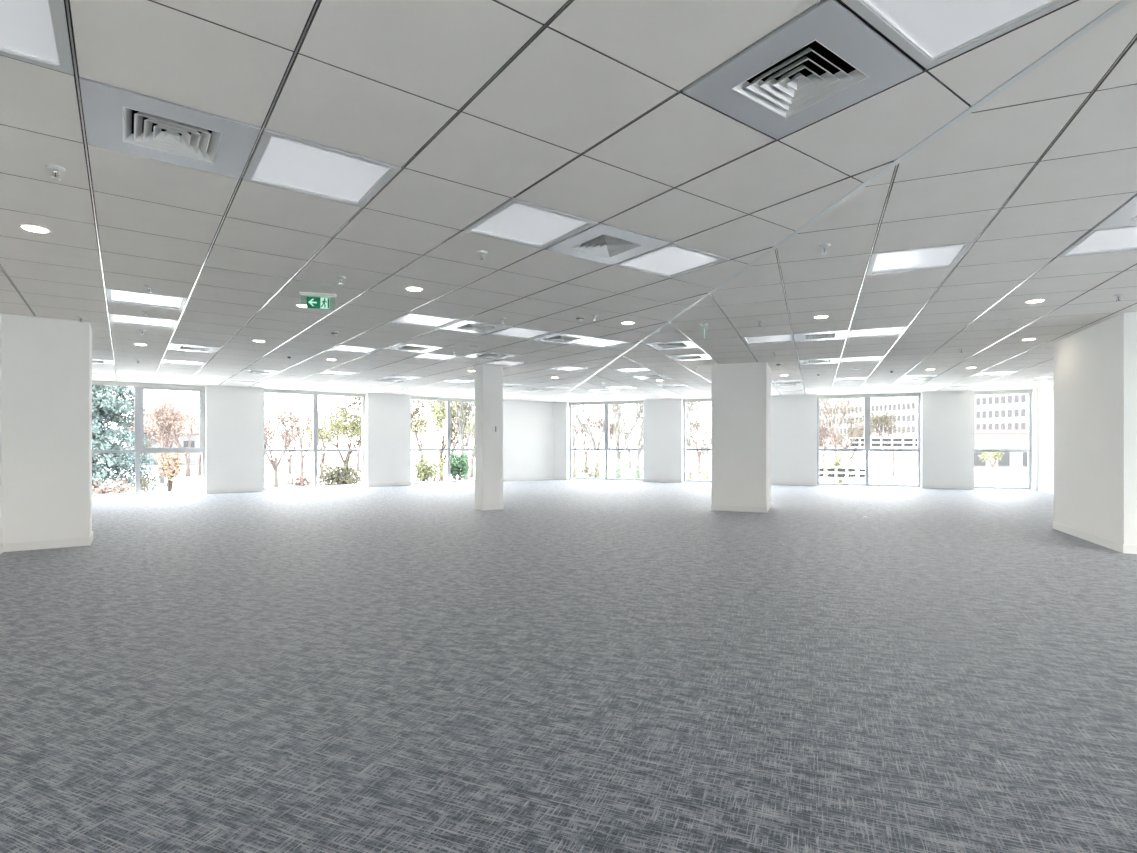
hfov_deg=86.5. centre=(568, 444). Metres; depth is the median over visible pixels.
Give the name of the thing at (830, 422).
tree
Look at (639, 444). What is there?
tree
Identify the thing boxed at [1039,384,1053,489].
wall
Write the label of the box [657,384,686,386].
ceiling light
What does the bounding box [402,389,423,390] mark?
diffuser
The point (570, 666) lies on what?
floor
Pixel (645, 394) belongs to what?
ceiling light
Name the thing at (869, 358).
ceiling light
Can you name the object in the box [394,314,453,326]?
diffuser
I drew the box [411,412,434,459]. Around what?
tree
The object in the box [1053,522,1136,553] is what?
baseboard
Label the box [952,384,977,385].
diffuser
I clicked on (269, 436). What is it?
tree
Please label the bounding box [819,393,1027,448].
office building
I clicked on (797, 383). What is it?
ceiling vent
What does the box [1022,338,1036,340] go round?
recessed light
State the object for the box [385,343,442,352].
ceiling vent
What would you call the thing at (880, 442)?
pergola
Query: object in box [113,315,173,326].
diffuser
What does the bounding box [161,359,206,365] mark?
ceiling light
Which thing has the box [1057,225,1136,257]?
ceiling light
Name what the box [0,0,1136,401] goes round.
ceiling
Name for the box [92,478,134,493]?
shrub
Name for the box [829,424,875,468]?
tree
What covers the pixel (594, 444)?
tree
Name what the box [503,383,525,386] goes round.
ceiling light
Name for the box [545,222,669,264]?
ceiling vent
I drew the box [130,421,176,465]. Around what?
tree
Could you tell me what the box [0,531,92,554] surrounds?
baseboard
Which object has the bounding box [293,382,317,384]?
diffuser
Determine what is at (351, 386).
diffuser
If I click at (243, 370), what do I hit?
ceiling vent
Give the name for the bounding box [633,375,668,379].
ceiling vent
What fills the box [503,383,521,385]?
diffuser
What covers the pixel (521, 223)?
diffuser
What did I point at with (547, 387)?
diffuser
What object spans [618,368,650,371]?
diffuser
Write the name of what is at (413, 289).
recessed light
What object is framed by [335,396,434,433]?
tree
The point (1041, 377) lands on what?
diffuser
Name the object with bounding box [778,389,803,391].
ceiling light
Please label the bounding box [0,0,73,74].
ceiling light
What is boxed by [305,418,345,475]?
tree
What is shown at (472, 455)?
tree
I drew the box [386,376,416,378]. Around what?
diffuser
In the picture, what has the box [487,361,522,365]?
diffuser
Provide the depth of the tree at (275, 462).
29.09 m
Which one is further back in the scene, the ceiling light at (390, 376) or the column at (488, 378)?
the ceiling light at (390, 376)
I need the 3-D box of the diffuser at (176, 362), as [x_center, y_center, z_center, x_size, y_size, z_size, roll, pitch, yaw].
[-6.939,-1.484,10.908,0.588,0.006,0.588,0,0,-36]
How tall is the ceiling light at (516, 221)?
0.074 m
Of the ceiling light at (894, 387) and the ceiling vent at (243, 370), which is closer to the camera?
the ceiling vent at (243, 370)
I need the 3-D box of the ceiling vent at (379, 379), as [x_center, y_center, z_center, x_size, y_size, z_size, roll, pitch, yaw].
[-4.073,-1.573,13.847,0.658,0.211,0.658,0,0,-36]
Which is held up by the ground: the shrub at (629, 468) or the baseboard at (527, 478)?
the shrub at (629, 468)
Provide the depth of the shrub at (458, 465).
26.12 m
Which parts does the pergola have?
panel, post, post, panel, post, rail, rail, rail, panel, post, panel, post, panel, post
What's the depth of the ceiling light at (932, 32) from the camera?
2.10 m
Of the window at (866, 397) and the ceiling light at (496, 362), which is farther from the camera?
the window at (866, 397)
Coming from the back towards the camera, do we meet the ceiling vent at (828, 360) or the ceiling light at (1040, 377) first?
the ceiling light at (1040, 377)
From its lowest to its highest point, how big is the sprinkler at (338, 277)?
0.058 m
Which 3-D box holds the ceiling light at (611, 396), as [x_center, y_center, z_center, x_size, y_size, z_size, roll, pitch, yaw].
[1.116,-1.506,18.637,0.658,0.074,0.658,0,0,22]
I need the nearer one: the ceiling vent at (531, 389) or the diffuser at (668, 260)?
the diffuser at (668, 260)
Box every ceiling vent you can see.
[79,76,260,178]
[92,359,113,364]
[167,343,220,352]
[240,369,280,374]
[372,378,407,381]
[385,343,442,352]
[440,320,511,333]
[465,351,517,359]
[524,388,554,390]
[530,332,595,343]
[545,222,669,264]
[590,389,617,391]
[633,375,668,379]
[645,340,698,349]
[667,353,712,360]
[682,0,922,139]
[773,382,802,385]
[794,330,847,341]
[799,358,839,364]
[897,378,932,381]
[1093,194,1136,229]
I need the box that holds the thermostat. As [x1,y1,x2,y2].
[492,426,496,431]
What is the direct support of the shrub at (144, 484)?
on the ground
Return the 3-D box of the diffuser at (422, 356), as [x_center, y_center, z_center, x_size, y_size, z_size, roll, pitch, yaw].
[-2.222,-1.484,10.182,0.588,0.006,0.588,0,0,-36]
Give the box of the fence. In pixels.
[819,466,869,483]
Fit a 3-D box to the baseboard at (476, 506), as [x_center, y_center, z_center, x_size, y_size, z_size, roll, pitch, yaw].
[-1.493,1.165,11.346,0.442,0.099,0.336,0,0,-36]
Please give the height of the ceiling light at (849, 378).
0.074 m
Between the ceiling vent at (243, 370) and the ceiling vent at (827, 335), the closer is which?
the ceiling vent at (827, 335)
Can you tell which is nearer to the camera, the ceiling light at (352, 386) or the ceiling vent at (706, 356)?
the ceiling vent at (706, 356)
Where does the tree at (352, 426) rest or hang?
on the ground
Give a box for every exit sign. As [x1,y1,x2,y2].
[299,292,336,308]
[700,323,707,337]
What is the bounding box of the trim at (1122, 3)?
[556,0,1133,400]
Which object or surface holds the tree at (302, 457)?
on the ground
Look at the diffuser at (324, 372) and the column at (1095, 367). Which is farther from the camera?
the diffuser at (324, 372)
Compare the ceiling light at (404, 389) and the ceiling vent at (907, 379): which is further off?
the ceiling light at (404, 389)
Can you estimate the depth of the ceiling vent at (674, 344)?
8.97 m
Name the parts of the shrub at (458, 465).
stem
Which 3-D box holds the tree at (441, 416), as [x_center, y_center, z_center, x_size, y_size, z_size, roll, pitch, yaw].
[-5.606,-0.422,29.693,3.126,5.474,4.569,0,0,-3]
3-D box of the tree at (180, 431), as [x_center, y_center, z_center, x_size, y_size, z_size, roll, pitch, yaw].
[-29.931,0.087,45.816,3.390,4.456,2.576,0,0,2]
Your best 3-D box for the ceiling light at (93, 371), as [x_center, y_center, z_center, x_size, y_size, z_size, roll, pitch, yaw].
[-9.625,-1.506,12.287,0.658,0.074,0.658,0,0,-36]
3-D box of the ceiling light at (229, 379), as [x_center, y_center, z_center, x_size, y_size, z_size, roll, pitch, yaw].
[-7.447,-1.506,13.883,0.658,0.074,0.658,0,0,-36]
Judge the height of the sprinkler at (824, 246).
0.058 m
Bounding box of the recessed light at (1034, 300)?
[1025,299,1044,303]
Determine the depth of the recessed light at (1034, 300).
6.21 m
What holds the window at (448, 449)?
in the wall at (234, 415)
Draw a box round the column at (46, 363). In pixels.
[0,312,91,543]
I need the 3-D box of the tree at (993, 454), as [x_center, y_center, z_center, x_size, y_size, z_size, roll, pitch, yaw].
[30.800,1.221,44.041,1.507,2.188,1.113,0,0,25]
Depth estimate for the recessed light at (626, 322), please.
7.32 m
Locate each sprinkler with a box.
[45,164,65,179]
[144,285,154,292]
[336,276,345,283]
[477,250,487,260]
[818,243,830,253]
[1113,294,1123,300]
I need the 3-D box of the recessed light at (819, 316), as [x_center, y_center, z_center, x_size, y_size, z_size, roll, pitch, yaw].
[2.912,-1.469,6.967,0.172,0.008,0.172,0,0,22]
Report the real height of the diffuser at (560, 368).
0.006 m
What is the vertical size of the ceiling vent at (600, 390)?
0.211 m
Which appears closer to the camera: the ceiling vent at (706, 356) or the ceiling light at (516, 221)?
the ceiling light at (516, 221)
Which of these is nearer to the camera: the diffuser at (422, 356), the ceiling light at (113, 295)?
the ceiling light at (113, 295)
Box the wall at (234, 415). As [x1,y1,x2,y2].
[92,379,551,492]
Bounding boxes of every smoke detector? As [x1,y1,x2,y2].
[330,331,338,335]
[575,316,584,320]
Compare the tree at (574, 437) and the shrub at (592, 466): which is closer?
the shrub at (592, 466)
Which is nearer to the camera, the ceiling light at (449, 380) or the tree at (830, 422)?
the ceiling light at (449, 380)
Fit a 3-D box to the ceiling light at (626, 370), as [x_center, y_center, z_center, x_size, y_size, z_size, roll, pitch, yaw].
[1.319,-1.506,11.992,0.658,0.074,0.658,0,0,22]
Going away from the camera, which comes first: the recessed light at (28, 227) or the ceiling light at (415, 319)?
the recessed light at (28, 227)
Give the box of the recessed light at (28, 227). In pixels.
[18,224,51,233]
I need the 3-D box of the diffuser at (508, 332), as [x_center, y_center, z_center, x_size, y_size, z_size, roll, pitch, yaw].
[-0.625,-1.484,8.005,0.588,0.006,0.588,0,0,-36]
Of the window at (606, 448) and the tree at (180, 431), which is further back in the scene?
the tree at (180, 431)
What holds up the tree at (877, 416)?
on the ground
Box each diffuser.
[0,0,58,62]
[92,371,112,373]
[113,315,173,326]
[158,375,189,377]
[164,360,202,364]
[230,379,258,381]
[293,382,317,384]
[323,371,353,374]
[333,346,376,352]
[351,386,372,387]
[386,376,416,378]
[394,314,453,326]
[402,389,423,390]
[418,354,457,359]
[444,380,469,382]
[474,203,586,244]
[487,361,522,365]
[494,328,548,337]
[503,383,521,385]
[542,386,565,388]
[551,366,584,370]
[576,339,625,346]
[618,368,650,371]
[623,246,720,274]
[746,335,790,342]
[774,380,799,382]
[780,390,801,391]
[833,388,856,389]
[837,377,864,379]
[851,327,902,336]
[866,0,1052,56]
[891,386,915,387]
[904,375,934,377]
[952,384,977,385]
[977,372,1010,374]
[1017,382,1044,383]
[1033,376,1053,378]
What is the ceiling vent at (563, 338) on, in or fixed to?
in the ceiling
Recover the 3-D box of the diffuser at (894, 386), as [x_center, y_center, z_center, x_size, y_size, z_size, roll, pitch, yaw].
[8.615,-1.484,15.575,0.588,0.006,0.588,0,0,22]
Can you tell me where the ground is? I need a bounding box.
[100,448,1027,493]
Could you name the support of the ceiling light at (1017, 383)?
attached to the ceiling
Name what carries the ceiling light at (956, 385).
attached to the ceiling
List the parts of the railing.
handrail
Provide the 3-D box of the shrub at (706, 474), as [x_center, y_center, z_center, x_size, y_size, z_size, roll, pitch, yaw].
[5.206,1.559,24.990,2.038,1.543,2.068,0,0,-38]
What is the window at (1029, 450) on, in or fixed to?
in the wall at (947, 417)
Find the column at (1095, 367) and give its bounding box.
[1054,312,1136,544]
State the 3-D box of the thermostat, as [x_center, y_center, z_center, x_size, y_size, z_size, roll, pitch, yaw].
[-1.379,-0.285,11.224,0.100,0.120,0.020,0,0,-36]
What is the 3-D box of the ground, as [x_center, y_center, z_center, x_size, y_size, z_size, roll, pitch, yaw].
[50.000,2.315,150.000,420.000,0.200,420.000,0,0,0]
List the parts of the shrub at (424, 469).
stem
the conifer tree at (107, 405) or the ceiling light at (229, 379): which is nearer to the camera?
the ceiling light at (229, 379)
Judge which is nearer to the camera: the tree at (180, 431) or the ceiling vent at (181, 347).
the ceiling vent at (181, 347)
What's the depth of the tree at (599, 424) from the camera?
45.68 m
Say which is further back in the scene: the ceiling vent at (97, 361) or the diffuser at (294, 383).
the diffuser at (294, 383)
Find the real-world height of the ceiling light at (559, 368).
0.074 m
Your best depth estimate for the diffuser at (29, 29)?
2.16 m
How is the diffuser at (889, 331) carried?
attached to the ceiling light at (889, 331)
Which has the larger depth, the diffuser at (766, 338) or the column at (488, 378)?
the column at (488, 378)
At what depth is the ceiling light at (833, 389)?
16.25 m
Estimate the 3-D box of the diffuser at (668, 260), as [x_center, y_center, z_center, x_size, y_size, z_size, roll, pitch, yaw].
[0.827,-1.484,4.884,0.588,0.006,0.588,0,0,-36]
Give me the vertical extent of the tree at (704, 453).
6.811 m
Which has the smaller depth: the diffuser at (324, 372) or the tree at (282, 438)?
the diffuser at (324, 372)
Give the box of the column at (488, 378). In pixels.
[475,364,502,504]
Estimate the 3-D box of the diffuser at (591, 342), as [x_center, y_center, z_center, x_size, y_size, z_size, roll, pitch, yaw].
[0.464,-1.484,8.803,0.588,0.006,0.588,0,0,-36]
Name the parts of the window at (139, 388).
sill, sash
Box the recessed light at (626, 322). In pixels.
[621,321,634,324]
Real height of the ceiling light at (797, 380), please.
0.074 m
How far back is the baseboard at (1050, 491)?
15.24 m
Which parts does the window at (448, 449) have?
sill, frame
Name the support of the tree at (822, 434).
on the ground
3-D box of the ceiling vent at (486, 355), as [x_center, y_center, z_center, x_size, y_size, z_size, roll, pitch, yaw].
[-1.278,-1.573,10.037,0.658,0.211,0.658,0,0,-36]
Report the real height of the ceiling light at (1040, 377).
0.074 m
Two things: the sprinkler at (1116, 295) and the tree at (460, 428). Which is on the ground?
the tree at (460, 428)
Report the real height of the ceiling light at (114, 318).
0.074 m
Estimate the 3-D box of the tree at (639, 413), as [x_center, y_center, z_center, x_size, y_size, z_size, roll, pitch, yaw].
[3.415,-0.710,35.150,3.435,6.051,4.001,0,0,15]
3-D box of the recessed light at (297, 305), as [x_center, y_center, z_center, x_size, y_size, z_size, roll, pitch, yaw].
[-2.802,-1.469,6.408,0.172,0.008,0.172,0,0,-36]
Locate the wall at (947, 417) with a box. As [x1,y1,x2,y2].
[552,388,1038,489]
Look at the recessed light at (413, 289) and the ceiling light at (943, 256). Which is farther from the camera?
the recessed light at (413, 289)
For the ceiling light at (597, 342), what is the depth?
8.86 m
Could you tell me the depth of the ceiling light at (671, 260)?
4.88 m
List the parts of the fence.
panel, panel, post, panel, rail, rail, rail, post, panel, post, panel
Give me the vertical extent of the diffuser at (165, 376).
0.006 m
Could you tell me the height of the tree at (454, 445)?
4.728 m
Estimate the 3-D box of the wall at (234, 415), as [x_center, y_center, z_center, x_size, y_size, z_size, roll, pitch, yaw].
[-7.507,-0.104,16.235,17.400,3.238,0.420,0,0,-36]
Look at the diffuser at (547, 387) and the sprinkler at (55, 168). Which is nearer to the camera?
the sprinkler at (55, 168)
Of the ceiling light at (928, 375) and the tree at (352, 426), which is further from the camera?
the tree at (352, 426)
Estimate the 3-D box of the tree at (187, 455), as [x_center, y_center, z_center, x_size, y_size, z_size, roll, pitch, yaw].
[-26.082,-0.840,40.108,4.210,6.310,3.747,0,0,-35]
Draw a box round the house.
[129,414,201,465]
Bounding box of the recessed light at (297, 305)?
[296,304,306,307]
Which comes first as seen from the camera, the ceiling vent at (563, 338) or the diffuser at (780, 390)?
the ceiling vent at (563, 338)
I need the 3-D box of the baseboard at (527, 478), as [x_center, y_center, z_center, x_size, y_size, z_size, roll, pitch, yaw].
[-7.371,1.165,16.066,16.880,0.099,0.012,0,0,-36]
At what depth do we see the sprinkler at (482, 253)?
4.62 m
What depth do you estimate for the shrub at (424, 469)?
24.75 m
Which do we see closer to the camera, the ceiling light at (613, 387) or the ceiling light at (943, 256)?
the ceiling light at (943, 256)
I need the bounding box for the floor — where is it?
[0,479,1136,852]
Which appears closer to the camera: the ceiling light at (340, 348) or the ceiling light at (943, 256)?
the ceiling light at (943, 256)
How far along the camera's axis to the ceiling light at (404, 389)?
16.27 m
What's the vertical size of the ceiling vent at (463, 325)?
0.211 m
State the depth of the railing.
28.97 m
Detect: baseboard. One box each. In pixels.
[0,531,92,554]
[206,477,551,493]
[474,504,503,510]
[553,477,1037,490]
[711,502,770,512]
[1038,487,1053,493]
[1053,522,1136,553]
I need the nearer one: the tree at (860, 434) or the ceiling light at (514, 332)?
the ceiling light at (514, 332)
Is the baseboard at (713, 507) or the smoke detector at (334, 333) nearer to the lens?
the smoke detector at (334, 333)
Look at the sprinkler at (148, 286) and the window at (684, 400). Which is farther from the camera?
the window at (684, 400)
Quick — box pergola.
[849,437,917,483]
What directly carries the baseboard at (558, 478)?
attached to the wall at (947, 417)
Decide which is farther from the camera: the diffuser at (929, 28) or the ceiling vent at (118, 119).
the ceiling vent at (118, 119)
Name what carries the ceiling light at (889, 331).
attached to the ceiling
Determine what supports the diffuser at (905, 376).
attached to the ceiling light at (928, 375)
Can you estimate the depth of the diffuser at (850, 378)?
13.56 m
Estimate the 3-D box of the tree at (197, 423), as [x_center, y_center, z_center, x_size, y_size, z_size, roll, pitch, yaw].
[-25.716,0.050,43.375,3.627,4.530,2.817,0,0,8]
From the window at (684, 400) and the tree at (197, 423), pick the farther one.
the tree at (197, 423)
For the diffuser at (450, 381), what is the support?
attached to the ceiling light at (449, 380)
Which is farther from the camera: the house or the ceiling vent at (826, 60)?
the house
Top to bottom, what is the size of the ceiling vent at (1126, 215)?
0.211 m
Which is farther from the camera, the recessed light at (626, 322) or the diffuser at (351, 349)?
the diffuser at (351, 349)
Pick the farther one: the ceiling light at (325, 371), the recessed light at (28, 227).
the ceiling light at (325, 371)
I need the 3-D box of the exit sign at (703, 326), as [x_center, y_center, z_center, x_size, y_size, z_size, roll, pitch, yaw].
[1.684,-1.398,7.512,0.090,0.150,0.330,0,0,15]
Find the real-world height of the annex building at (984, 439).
3.600 m
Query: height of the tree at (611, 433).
5.788 m
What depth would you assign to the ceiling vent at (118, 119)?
2.85 m
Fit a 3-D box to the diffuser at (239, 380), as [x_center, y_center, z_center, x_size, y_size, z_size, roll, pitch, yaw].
[-7.447,-1.484,13.883,0.588,0.006,0.588,0,0,-36]
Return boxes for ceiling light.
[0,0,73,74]
[92,370,114,374]
[106,288,187,309]
[109,313,177,328]
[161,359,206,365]
[226,378,261,382]
[243,128,400,206]
[318,370,357,375]
[327,344,382,353]
[348,385,376,388]
[383,375,420,379]
[388,312,461,328]
[399,388,428,390]
[410,353,462,360]
[439,379,474,382]
[464,198,597,248]
[482,360,528,366]
[487,326,555,339]
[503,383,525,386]
[538,386,570,389]
[543,366,589,371]
[569,337,631,348]
[591,395,615,397]
[606,386,634,388]
[613,242,729,277]
[614,367,654,372]
[635,394,659,396]
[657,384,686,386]
[679,393,705,394]
[741,334,793,344]
[771,379,801,382]
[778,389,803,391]
[831,388,858,390]
[834,377,867,380]
[840,356,883,362]
[841,0,1074,69]
[847,326,907,338]
[866,242,972,275]
[887,386,917,388]
[900,374,939,378]
[947,384,980,386]
[972,371,1016,375]
[1011,381,1051,384]
[1027,376,1053,379]
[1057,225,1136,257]
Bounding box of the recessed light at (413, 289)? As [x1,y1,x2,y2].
[405,287,423,291]
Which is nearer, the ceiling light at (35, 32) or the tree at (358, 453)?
the ceiling light at (35, 32)
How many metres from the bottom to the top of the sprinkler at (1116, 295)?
0.058 m
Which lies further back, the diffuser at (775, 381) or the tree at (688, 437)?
the tree at (688, 437)
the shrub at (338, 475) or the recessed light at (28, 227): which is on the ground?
the shrub at (338, 475)
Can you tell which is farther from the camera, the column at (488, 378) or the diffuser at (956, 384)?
the diffuser at (956, 384)
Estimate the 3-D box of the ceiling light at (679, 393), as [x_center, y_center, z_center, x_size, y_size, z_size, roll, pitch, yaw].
[3.615,-1.506,17.616,0.658,0.074,0.658,0,0,22]
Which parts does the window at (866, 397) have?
sill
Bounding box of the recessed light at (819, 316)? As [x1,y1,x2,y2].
[813,315,828,318]
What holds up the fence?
on the ground
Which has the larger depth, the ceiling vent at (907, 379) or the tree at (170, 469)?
the tree at (170, 469)
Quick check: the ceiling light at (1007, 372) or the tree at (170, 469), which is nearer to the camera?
the ceiling light at (1007, 372)
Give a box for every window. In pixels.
[92,381,205,497]
[264,389,366,490]
[411,396,474,484]
[567,401,642,480]
[683,399,710,482]
[817,393,920,487]
[974,390,1034,490]
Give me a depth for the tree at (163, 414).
33.31 m
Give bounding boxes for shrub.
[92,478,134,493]
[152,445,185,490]
[285,471,317,486]
[317,457,361,485]
[411,452,450,481]
[445,451,473,480]
[572,456,612,477]
[601,458,642,478]
[686,463,710,479]
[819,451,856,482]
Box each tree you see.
[92,385,164,491]
[126,391,193,483]
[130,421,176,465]
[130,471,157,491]
[144,392,198,476]
[155,425,195,461]
[186,416,201,475]
[265,397,311,486]
[265,420,282,448]
[274,425,310,473]
[275,403,331,478]
[300,398,361,472]
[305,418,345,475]
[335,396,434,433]
[339,423,361,470]
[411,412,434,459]
[418,400,474,480]
[428,400,474,479]
[444,420,471,472]
[458,414,474,477]
[572,404,624,476]
[572,405,592,476]
[573,414,603,472]
[590,409,628,470]
[603,404,642,477]
[610,415,638,467]
[631,404,642,477]
[686,402,703,479]
[686,402,710,479]
[686,415,710,474]
[819,398,881,479]
[819,423,844,473]
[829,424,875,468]
[858,405,913,475]
[978,446,1003,474]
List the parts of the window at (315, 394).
sill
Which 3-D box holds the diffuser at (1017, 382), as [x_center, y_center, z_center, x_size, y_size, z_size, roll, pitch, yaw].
[11.114,-1.484,14.554,0.588,0.006,0.588,0,0,22]
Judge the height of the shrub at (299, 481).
1.297 m
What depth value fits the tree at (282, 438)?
44.92 m
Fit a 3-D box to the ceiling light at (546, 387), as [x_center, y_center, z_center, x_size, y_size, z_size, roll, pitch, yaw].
[-0.408,-1.506,15.698,0.658,0.074,0.658,0,0,-36]
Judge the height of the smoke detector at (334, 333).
0.052 m
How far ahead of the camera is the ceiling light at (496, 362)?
11.05 m
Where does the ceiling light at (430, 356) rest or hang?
attached to the ceiling
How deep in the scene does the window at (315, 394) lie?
16.66 m
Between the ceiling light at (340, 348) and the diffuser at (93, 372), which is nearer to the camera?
the ceiling light at (340, 348)
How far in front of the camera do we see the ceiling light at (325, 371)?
12.61 m
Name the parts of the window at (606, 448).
sill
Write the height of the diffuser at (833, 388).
0.006 m
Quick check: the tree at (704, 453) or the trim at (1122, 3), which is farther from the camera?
the tree at (704, 453)
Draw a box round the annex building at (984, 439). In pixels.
[975,430,1027,467]
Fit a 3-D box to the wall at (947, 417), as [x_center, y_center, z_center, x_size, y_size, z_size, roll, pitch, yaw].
[6.130,-0.104,18.566,14.345,3.238,0.420,0,0,22]
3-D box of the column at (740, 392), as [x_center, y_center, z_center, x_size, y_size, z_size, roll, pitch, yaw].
[3.303,-0.134,11.503,0.965,2.698,1.161,0,0,22]
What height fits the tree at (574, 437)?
6.228 m
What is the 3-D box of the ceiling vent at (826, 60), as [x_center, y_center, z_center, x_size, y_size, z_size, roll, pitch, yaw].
[0.936,-1.573,2.453,0.658,0.211,0.658,0,0,-36]
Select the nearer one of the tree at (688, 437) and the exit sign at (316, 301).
the exit sign at (316, 301)
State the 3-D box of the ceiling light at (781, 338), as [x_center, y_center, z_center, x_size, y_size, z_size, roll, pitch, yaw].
[2.798,-1.506,8.472,0.658,0.074,0.658,0,0,22]
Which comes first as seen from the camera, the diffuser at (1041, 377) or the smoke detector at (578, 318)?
the smoke detector at (578, 318)
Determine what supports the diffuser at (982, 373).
attached to the ceiling light at (1007, 372)
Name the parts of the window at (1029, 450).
sill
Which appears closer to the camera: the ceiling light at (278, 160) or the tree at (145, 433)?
the ceiling light at (278, 160)
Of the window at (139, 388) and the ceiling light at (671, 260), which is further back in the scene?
the window at (139, 388)
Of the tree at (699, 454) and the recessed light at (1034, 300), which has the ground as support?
the tree at (699, 454)
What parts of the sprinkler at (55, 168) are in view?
frame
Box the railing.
[975,475,1027,486]

